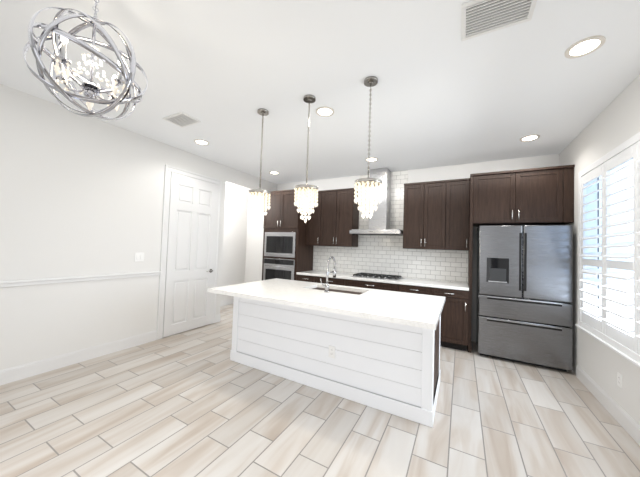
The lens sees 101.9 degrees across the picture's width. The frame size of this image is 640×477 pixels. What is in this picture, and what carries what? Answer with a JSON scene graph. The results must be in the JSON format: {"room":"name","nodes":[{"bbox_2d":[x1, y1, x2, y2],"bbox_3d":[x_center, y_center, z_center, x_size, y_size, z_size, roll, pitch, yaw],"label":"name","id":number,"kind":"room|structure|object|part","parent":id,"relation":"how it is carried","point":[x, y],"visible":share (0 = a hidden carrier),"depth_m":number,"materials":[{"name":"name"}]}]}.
{"room":"kitchen","nodes":[
{"label":"kitchen","id":0,"kind":"room"},
{"bbox_2d":[0,84,276,370],"bbox_3d":[-3.157,-0.036,2.461,0.120,2.890,8.500,1,-2,29],"label":"wall","id":1,"kind":"structure","parent":0,"point":[81,195],"depth_m":2.99,"materials":[{"name":"white paint"}]},
{"bbox_2d":[0,330,156,384],"bbox_3d":[-3.776,1.281,1.221,0.016,0.140,5.845,1,-2,29],"label":"baseboard","id":2,"kind":"structure","parent":1,"relation":"attached to","point":[9,375],"depth_m":2.95,"materials":[{"name":"white wood"}]},
{"bbox_2d":[0,271,159,287],"bbox_3d":[-3.743,0.382,1.247,0.024,0.060,5.845,1,-2,29],"label":"trim","id":3,"kind":"structure","parent":1,"relation":"attached to","point":[15,283],"depth_m":2.94,"materials":[{"name":"white wood"}]},
{"bbox_2d":[135,253,143,261],"bbox_3d":[-2.480,0.256,3.572,0.012,0.120,0.116,1,-2,29],"label":"light switch","id":4,"kind":"object","parent":1,"relation":"attached to","point":[139,257],"visible":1,"depth_m":3.57,"materials":[{"name":"white plastic"}]},
{"bbox_2d":[157,164,221,339],"bbox_3d":[-2.066,0.210,4.254,0.084,2.582,1.024,1,-2,29],"label":"pantry door","id":5,"kind":"structure","parent":1,"relation":"in","point":[189,244],"depth_m":4.19,"materials":[{"name":"white wood"}]},
{"bbox_3d":[-1.917,0.564,4.513,0.061,0.064,0.148,1,-2,29],"label":"handle","id":6,"kind":"part","parent":5,"relation":"part of","materials":[{"name":"silver metal"}]},
{"bbox_2d":[221,183,247,299],"bbox_3d":[-2.604,0.073,5.380,0.120,2.890,2.840,1,-2,29],"label":"wall","id":7,"kind":"structure","parent":0,"point":[234,236],"depth_m":6.24,"materials":[{"name":"white paint"}]},
{"bbox_2d":[220,298,233,306],"bbox_3d":[-2.558,1.450,5.356,0.018,0.140,2.720,1,-2,29],"label":"baseboard","id":8,"kind":"structure","parent":7,"relation":"attached to","point":[225,302],"depth_m":6.06,"materials":[{"name":"white wood"}]},
{"bbox_2d":[0,304,639,476],"bbox_3d":[-1.306,1.477,1.379,6.266,0.080,8.740,1,-2,29],"label":"floor","id":9,"kind":"structure","parent":0,"point":[196,402],"depth_m":2.09,"materials":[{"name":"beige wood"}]},
{"bbox_2d":[262,189,313,280],"bbox_3d":[-0.684,0.307,5.566,0.880,2.560,0.656,1,-2,29],"label":"tall cabinet","id":10,"kind":"object","parent":9,"relation":"on","point":[286,254],"depth_m":5.28,"materials":[{"name":"black wood"}]},
{"bbox_2d":[298,273,317,282],"bbox_3d":[-0.095,1.156,5.218,0.510,0.880,0.629,1,-2,29],"label":"base cabinet","id":11,"kind":"object","parent":9,"relation":"on","point":[307,279],"depth_m":4.96,"materials":[{"name":"black wood"}]},
{"bbox_2d":[318,277,349,285],"bbox_3d":[0.327,1.163,4.989,0.690,0.880,0.629,1,-2,29],"label":"base cabinet","id":12,"kind":"object","parent":9,"relation":"on","point":[338,280],"depth_m":4.68,"materials":[{"name":"black wood"}]},
{"bbox_2d":[230,296,440,427],"bbox_3d":[0.127,1.096,3.053,2.302,0.880,0.885,1,-2,29],"label":"kitchen island","id":13,"kind":"object","parent":9,"relation":"on","point":[378,349],"depth_m":2.51,"materials":[{"name":"white wood"}]},
{"bbox_2d":[208,281,443,331],"bbox_3d":[-0.057,0.618,2.702,2.370,0.040,0.740,1,-2,29],"label":"island countertop","id":14,"kind":"structure","parent":13,"relation":"on","point":[412,313],"depth_m":2.45,"materials":[{"name":"white stone"}]},
{"bbox_2d":[320,260,335,291],"bbox_3d":[0.100,0.433,3.060,0.121,0.363,0.243,1,-2,29],"label":"faucet","id":15,"kind":"object","parent":14,"relation":"on","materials":[{"name":"silver metal"}]},
{"bbox_2d":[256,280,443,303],"bbox_3d":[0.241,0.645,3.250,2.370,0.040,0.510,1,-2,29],"label":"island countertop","id":16,"kind":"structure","parent":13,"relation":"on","point":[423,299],"depth_m":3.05,"materials":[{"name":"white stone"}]},
{"bbox_2d":[328,288,359,295],"bbox_3d":[0.193,0.769,3.196,0.752,0.238,0.392,1,-2,29],"label":"sink","id":17,"kind":"object","parent":16,"relation":"in","point":[329,289],"depth_m":3.32,"materials":[{"name":"grey metal"}]},
{"bbox_2d":[350,281,401,291],"bbox_3d":[0.981,1.173,4.632,1.040,0.880,0.629,1,-2,29],"label":"base cabinet","id":18,"kind":"object","parent":9,"relation":"on","point":[381,285],"depth_m":4.32,"materials":[{"name":"black wood"}]},
{"bbox_2d":[302,269,469,292],"bbox_3d":[0.975,0.713,4.649,2.920,0.040,0.645,1,-2,29],"label":"countertop","id":19,"kind":"structure","parent":18,"relation":"on","point":[309,272],"depth_m":4.35,"materials":[{"name":"white stone"}]},
{"bbox_2d":[350,272,403,280],"bbox_3d":[1.026,0.674,4.660,0.820,0.042,0.500,1,-2,29],"label":"cooktop","id":20,"kind":"object","parent":19,"relation":"in","point":[372,275],"depth_m":4.62,"materials":[{"name":"black metal"}]},
{"bbox_2d":[402,285,437,295],"bbox_3d":[1.600,1.183,4.294,0.610,0.880,0.629,1,-2,29],"label":"base cabinet","id":21,"kind":"object","parent":9,"relation":"on","point":[417,289],"depth_m":4.00,"materials":[{"name":"black wood"}]},
{"bbox_2d":[438,289,469,351],"bbox_3d":[2.004,1.189,4.074,0.550,0.880,0.629,1,-2,29],"label":"base cabinet","id":22,"kind":"object","parent":9,"relation":"on","point":[455,314],"depth_m":3.75,"materials":[{"name":"black wood"}]},
{"bbox_2d":[476,225,572,371],"bbox_3d":[2.767,0.735,3.633,0.970,1.810,0.654,1,-2,29],"label":"refrigerator","id":23,"kind":"object","parent":9,"relation":"on","point":[524,305],"visible":0.98,"depth_m":3.33,"materials":[{"name":"silver metal"}]},
{"bbox_2d":[0,0,639,183],"bbox_3d":[-1.209,-1.490,1.473,6.266,0.080,8.740,1,-2,29],"label":"ceiling","id":24,"kind":"structure","parent":0,"point":[224,71],"depth_m":2.20,"materials":[{"name":"white paint"}]},
{"bbox_2d":[23,0,147,119],"bbox_3d":[-1.270,-1.066,1.455,0.510,0.771,0.514,1,-2,29],"label":"orb chandelier","id":25,"kind":"object","parent":24,"relation":"hanging from","point":[91,89],"visible":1,"depth_m":1.41,"materials":[{"name":"silver metal"}]},
{"bbox_2d":[162,112,200,127],"bbox_3d":[-1.643,-1.407,3.089,0.360,0.012,0.250,1,-2,29],"label":"ceiling vent","id":26,"kind":"object","parent":24,"relation":"in","point":[181,119],"visible":0.98,"depth_m":3.08,"materials":[{"name":"white metal"}]},
{"bbox_2d":[194,139,208,144],"bbox_3d":[-1.711,-1.391,3.758,0.202,0.008,0.202,1,-2,29],"label":"recessed light","id":27,"kind":"object","parent":24,"relation":"in","point":[200,142],"visible":0.98,"depth_m":3.75,"materials":[{"name":"white"}]},
{"bbox_2d":[248,108,270,220],"bbox_3d":[-0.640,-0.788,2.816,0.241,1.200,0.240,1,-2,29],"label":"crystal pendant light","id":28,"kind":"object","parent":24,"relation":"hanging from","point":[259,193],"visible":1,"depth_m":2.78,"materials":[{"name":"glass"}]},
{"bbox_2d":[294,94,317,222],"bbox_3d":[-0.122,-0.764,2.532,0.240,1.232,0.242,1,-2,29],"label":"crystal pendant light","id":29,"kind":"object","parent":24,"relation":"hanging from","point":[301,197],"visible":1,"depth_m":2.50,"materials":[{"name":"glass"}]},
{"bbox_2d":[316,106,333,116],"bbox_3d":[0.053,-1.363,2.796,0.202,0.008,0.202,1,-2,29],"label":"recessed light","id":30,"kind":"object","parent":24,"relation":"in","point":[324,111],"visible":1,"depth_m":2.79,"materials":[{"name":"white"}]},
{"bbox_2d":[354,76,381,217],"bbox_3d":[0.424,-0.772,2.237,0.242,1.200,0.240,1,-2,29],"label":"crystal pendant light","id":31,"kind":"object","parent":24,"relation":"hanging from","point":[368,182],"visible":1,"depth_m":2.20,"materials":[{"name":"glass"}]},
{"bbox_2d":[365,157,377,161],"bbox_3d":[0.847,-1.292,4.253,0.202,0.008,0.202,1,-2,29],"label":"recessed light","id":32,"kind":"object","parent":24,"relation":"in","point":[373,159],"visible":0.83,"depth_m":4.25,"materials":[{"name":"white"}]},
{"bbox_2d":[461,0,536,40],"bbox_3d":[1.071,-1.366,1.570,0.380,0.012,0.300,1,-2,29],"label":"ceiling vent","id":33,"kind":"object","parent":24,"relation":"in","point":[480,17],"visible":1,"depth_m":1.59,"materials":[{"name":"white metal"}]},
{"bbox_2d":[520,134,539,141],"bbox_3d":[2.642,-1.264,3.274,0.202,0.008,0.202,1,-2,29],"label":"recessed light","id":34,"kind":"object","parent":24,"relation":"in","point":[529,138],"visible":0.94,"depth_m":3.27,"materials":[{"name":"white plastic"}]},
{"bbox_2d":[565,35,605,58],"bbox_3d":[1.849,-1.335,1.817,0.202,0.008,0.202,1,-2,29],"label":"recessed light","id":35,"kind":"object","parent":24,"relation":"in","point":[584,47],"visible":1,"depth_m":1.81,"materials":[{"name":"white plastic"}]},
{"bbox_2d":[245,154,559,341],"bbox_3d":[0.801,0.179,5.208,6.266,2.890,0.120,1,-2,29],"label":"wall","id":36,"kind":"structure","parent":0,"point":[254,252],"depth_m":4.59,"materials":[{"name":"white paint"}]},
{"bbox_2d":[306,190,325,244],"bbox_3d":[-0.027,-0.402,5.413,0.399,1.110,0.340,1,-2,29],"label":"upper cabinet","id":37,"kind":"object","parent":36,"relation":"attached to","point":[313,226],"depth_m":5.25,"materials":[{"name":"black wood"}]},
{"bbox_2d":[322,189,361,248],"bbox_3d":[0.369,-0.396,5.197,0.739,1.110,0.340,1,-2,29],"label":"upper cabinet","id":38,"kind":"object","parent":36,"relation":"attached to","point":[340,216],"depth_m":5.02,"materials":[{"name":"black wood"}]},
{"bbox_2d":[349,167,405,235],"bbox_3d":[1.067,-0.668,4.738,0.900,1.202,0.503,1,-2,29],"label":"range hood","id":39,"kind":"object","parent":36,"relation":"attached to","point":[388,219],"depth_m":4.78,"materials":[{"name":"silver metal"}]},
{"bbox_2d":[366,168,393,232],"bbox_3d":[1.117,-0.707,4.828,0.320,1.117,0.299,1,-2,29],"label":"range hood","id":40,"kind":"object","parent":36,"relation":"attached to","point":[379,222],"depth_m":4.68,"materials":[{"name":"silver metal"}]},
{"bbox_2d":[402,180,449,248],"bbox_3d":[1.813,-0.373,4.409,0.712,1.110,0.340,1,-2,29],"label":"upper cabinet","id":41,"kind":"object","parent":36,"relation":"attached to","point":[415,238],"depth_m":4.26,"materials":[{"name":"black wood"}]},
{"bbox_2d":[450,178,469,252],"bbox_3d":[2.191,-0.368,4.203,0.386,1.110,0.340,1,-2,29],"label":"upper cabinet","id":42,"kind":"object","parent":36,"relation":"attached to","point":[459,188],"depth_m":4.03,"materials":[{"name":"black wood"}]},
{"bbox_2d":[470,165,574,228],"bbox_3d":[2.827,-0.556,3.747,1.082,0.720,0.568,1,-2,29],"label":"upper cabinet","id":43,"kind":"object","parent":36,"relation":"attached to","point":[543,195],"depth_m":3.49,"materials":[{"name":"black wood"}]},
{"bbox_2d":[559,74,639,424],"bbox_3d":[1.440,0.035,-0.045,0.120,2.890,8.500,1,-2,29],"label":"wall","id":44,"kind":"structure","parent":0,"point":[613,124],"depth_m":2.60,"materials":[{"name":"white paint"}]},
{"bbox_2d":[575,132,639,367],"bbox_3d":[2.488,0.072,2.021,0.096,1.795,2.330,1,-2,29],"label":"window shutters","id":45,"kind":"object","parent":44,"relation":"attached to","point":[610,332],"visible":1,"depth_m":2.38,"materials":[{"name":"white wood"}]},
{"bbox_2d":[576,365,639,445],"bbox_3d":[1.170,1.393,-0.358,0.016,0.140,7.810,1,-2,29],"label":"baseboard","id":46,"kind":"structure","parent":44,"relation":"attached to","point":[627,422],"depth_m":2.35,"materials":[{"name":"white wood"}]},
{"bbox_2d":[599,159,633,335],"bbox_3d":[2.627,0.067,1.946,0.001,1.790,2.310,1,-2,29],"label":"window","id":47,"kind":"structure","parent":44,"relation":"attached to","point":[625,194],"depth_m":2.56,"materials":[{"name":"white"}]},
{"bbox_2d":[617,372,621,388],"bbox_3d":[2.604,1.232,2.260,0.008,0.114,0.070,1,-2,29],"label":"outlet","id":48,"kind":"object","parent":44,"relation":"attached to","point":[619,379],"visible":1,"depth_m":2.25,"materials":[{"name":"white plastic"}]}
]}

